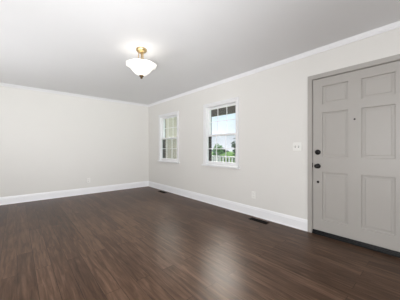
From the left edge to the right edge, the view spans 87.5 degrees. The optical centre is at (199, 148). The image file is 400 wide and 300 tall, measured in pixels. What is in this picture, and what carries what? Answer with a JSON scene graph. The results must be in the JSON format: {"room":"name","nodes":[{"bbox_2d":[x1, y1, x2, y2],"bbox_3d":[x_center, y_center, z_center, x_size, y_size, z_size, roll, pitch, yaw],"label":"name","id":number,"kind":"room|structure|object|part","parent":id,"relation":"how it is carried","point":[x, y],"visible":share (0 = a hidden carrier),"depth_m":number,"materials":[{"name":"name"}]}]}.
{"room":"empty living room","nodes":[
{"label":"empty living room","id":0,"kind":"room"},
{"bbox_2d":[0,86,148,196],"bbox_3d":[-3.419,-0.090,4.656,4.890,2.402,0.150,0,0,-41],"label":"wall","id":1,"kind":"structure","parent":0,"point":[50,142],"depth_m":4.84,"materials":[{"name":"paint"}]},
{"bbox_2d":[0,181,147,204],"bbox_3d":[-3.308,1.034,4.643,4.740,0.155,0.016,0,0,-41],"label":"baseboard","id":2,"kind":"structure","parent":1,"relation":"attached to","point":[73,192],"depth_m":4.83,"materials":[{"name":"white paint"}]},
{"bbox_2d":[0,83,147,106],"bbox_3d":[-3.301,-1.264,4.635,4.740,0.053,0.036,0,0,-41],"label":"trim","id":3,"kind":"structure","parent":1,"relation":"attached to","point":[1,84],"depth_m":4.81,"materials":[{"name":"white paint"}]},
{"bbox_2d":[0,186,399,299],"bbox_3d":[-0.853,1.171,1.832,5.030,0.120,7.780,0,0,-41],"label":"floor","id":4,"kind":"structure","parent":0,"point":[140,243],"depth_m":2.17,"materials":[{"name":"brown wood"}]},
{"bbox_2d":[249,217,269,223],"bbox_3d":[0.904,1.109,3.218,0.100,0.005,0.310,0,0,-41],"label":"floor vent","id":5,"kind":"object","parent":4,"relation":"in","point":[252,218],"visible":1,"depth_m":3.22,"materials":[{"name":"brown metal"}]},
{"bbox_2d":[312,229,399,257],"bbox_3d":[1.839,1.086,2.457,0.156,0.050,0.925,0,0,-41],"label":"threshold","id":6,"kind":"object","parent":4,"relation":"on","point":[318,232],"depth_m":2.38,"materials":[{"name":"brown metal"}]},
{"bbox_2d":[0,0,399,104],"bbox_3d":[-0.853,-1.351,1.832,5.030,0.120,7.780,0,0,-41],"label":"ceiling","id":7,"kind":"structure","parent":0,"point":[81,47],"depth_m":2.40,"materials":[{"name":"paint"}]},
{"bbox_2d":[126,47,156,78],"bbox_3d":[-0.761,-1.099,2.716,0.377,0.384,0.377,0,0,-19],"label":"ceiling light","id":8,"kind":"object","parent":7,"relation":"hanging from","point":[142,67],"visible":1,"depth_m":2.64,"materials":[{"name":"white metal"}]},
{"bbox_3d":[-0.761,-1.018,2.716,0.377,0.144,0.377,0,0,-19],"label":"lamp shade","id":9,"kind":"part","parent":8,"relation":"part of","materials":[{"name":"white glass"}]},
{"bbox_2d":[149,28,399,219],"bbox_3d":[0.987,-0.090,3.442,0.140,2.402,7.780,0,0,-41],"label":"wall","id":10,"kind":"structure","parent":0,"point":[273,102],"depth_m":3.31,"materials":[{"name":"paint"}]},
{"bbox_2d":[157,111,178,162],"bbox_3d":[-0.760,-0.277,5.433,0.245,1.271,0.966,0,0,-41],"label":"window","id":11,"kind":"structure","parent":10,"relation":"in","point":[162,118],"depth_m":5.66,"materials":[{"name":"white paint"}]},
{"bbox_3d":[-0.760,-0.269,5.433,0.134,1.175,0.802,0,0,-41],"label":"frame","id":12,"kind":"part","parent":11,"relation":"part of","materials":[{"name":"white paint"}]},
{"bbox_3d":[-0.787,0.016,5.409,0.030,0.606,0.774,0,0,-41],"label":"sash","id":13,"kind":"part","parent":11,"relation":"part of","materials":[{"name":"white paint"}]},
{"bbox_3d":[-0.762,-0.543,5.431,0.030,0.590,0.774,0,0,-41],"label":"sash","id":14,"kind":"part","parent":11,"relation":"part of","materials":[{"name":"white paint"}]},
{"bbox_2d":[201,97,239,168],"bbox_3d":[0.439,-0.277,4.064,0.245,1.271,0.966,0,0,-41],"label":"window","id":15,"kind":"structure","parent":10,"relation":"in","point":[207,108],"depth_m":4.15,"materials":[{"name":"white paint"}]},
{"bbox_3d":[0.439,-0.269,4.063,0.134,1.175,0.802,0,0,-41],"label":"frame","id":16,"kind":"part","parent":15,"relation":"part of","materials":[{"name":"white paint"}]},
{"bbox_3d":[0.412,0.016,4.040,0.030,0.606,0.774,0,0,-41],"label":"sash","id":17,"kind":"part","parent":15,"relation":"part of","materials":[{"name":"white paint"}]},
{"bbox_3d":[0.437,-0.543,4.062,0.030,0.590,0.774,0,0,-41],"label":"sash","id":18,"kind":"part","parent":15,"relation":"part of","materials":[{"name":"white paint"}]},
{"bbox_2d":[148,181,307,231],"bbox_3d":[-0.046,1.034,4.503,0.016,0.155,4.523,0,0,-41],"label":"baseboard","id":19,"kind":"structure","parent":10,"relation":"attached to","point":[291,221],"depth_m":3.61,"materials":[{"name":"white paint"}]},
{"bbox_2d":[148,21,399,106],"bbox_3d":[0.920,-1.264,3.385,0.036,0.053,7.480,0,0,-41],"label":"trim","id":20,"kind":"structure","parent":10,"relation":"attached to","point":[394,25],"depth_m":2.83,"materials":[{"name":"white paint"}]},
{"bbox_2d":[293,142,300,150],"bbox_3d":[1.346,-0.029,2.909,0.021,0.117,0.116,0,0,-41],"label":"light switch","id":21,"kind":"object","parent":10,"relation":"attached to","point":[296,145],"visible":1,"depth_m":2.91,"materials":[{"name":"white plastic"}]},
{"bbox_2d":[308,54,399,232],"bbox_3d":[1.838,0.074,2.457,0.157,2.074,1.037,0,0,-41],"label":"trim","id":22,"kind":"structure","parent":10,"relation":"attached to","point":[394,58],"depth_m":2.76,"materials":[{"name":"beige paint"}]},
{"bbox_2d":[313,61,399,251],"bbox_3d":[1.785,0.078,2.410,0.114,1.958,0.915,0,0,-41],"label":"door","id":23,"kind":"structure","parent":10,"relation":"in","point":[356,114],"depth_m":2.39,"materials":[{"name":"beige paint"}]},
{"label":"outside","id":24,"kind":"structure","parent":0,"visible":0},
{"bbox_3d":[27.477,2.461,77.225,136.910,0.300,200.000,0,0,-41],"label":"lawn","id":25,"kind":"structure","parent":24,"visible":0},
{"bbox_2d":[166,117,176,158],"bbox_3d":[-2.360,0.241,9.033,2.150,4.140,3.000,0,0,-41],"label":"house wing","id":26,"kind":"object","parent":25,"relation":"on","point":[171,144],"visible":0.02,"depth_m":8.15,"materials":[{"name":"beige"}]},
{"bbox_2d":[212,143,223,155],"bbox_3d":[2.851,0.717,33.987,2.301,3.188,2.099,0,0,-22],"label":"bushy tree","id":27,"kind":"object","parent":25,"relation":"on","point":[219,151],"visible":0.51,"depth_m":33.64,"materials":[{"name":"green plant"}]},
{"bbox_2d":[220,152,231,161],"bbox_3d":[4.162,1.378,29.997,2.562,2.003,2.827,0,0,-41],"label":"round shrub","id":28,"kind":"object","parent":25,"relation":"on","point":[226,153],"visible":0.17,"depth_m":29.72,"materials":[{"name":"green plant"}]},
{"bbox_2d":[231,138,235,159],"bbox_3d":[2.668,0.607,14.954,0.836,3.409,0.861,0,0,-41],"label":"shade tree","id":29,"kind":"object","parent":25,"relation":"on","point":[233,142],"visible":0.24,"depth_m":14.98,"materials":[{"name":"green plant"}]},
{"bbox_3d":[1.159,1.741,4.870,1.980,1.140,7.800,0,0,-41],"label":"porch deck","id":30,"kind":"object","parent":25,"relation":"on","visible":0},
{"bbox_2d":[212,105,235,116],"bbox_3d":[1.177,-0.199,5.085,2.130,2.740,7.300,0,0,-41],"label":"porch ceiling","id":31,"kind":"structure","parent":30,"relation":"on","point":[231,109],"depth_m":6.56,"materials":[{"name":"grey paint"}]},
{"bbox_2d":[212,156,235,162],"bbox_3d":[0.694,0.661,6.722,0.070,0.860,3.800,0,0,-41],"label":"porch railing","id":32,"kind":"object","parent":30,"relation":"on","point":[229,157],"visible":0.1,"depth_m":6.57,"materials":[{"name":"white paint"}]},
{"bbox_3d":[0.694,0.251,6.722,0.070,0.040,3.800,0,0,-41],"label":"rail","id":33,"kind":"part","parent":32,"relation":"part of","materials":[{"name":"white paint"}]}
]}

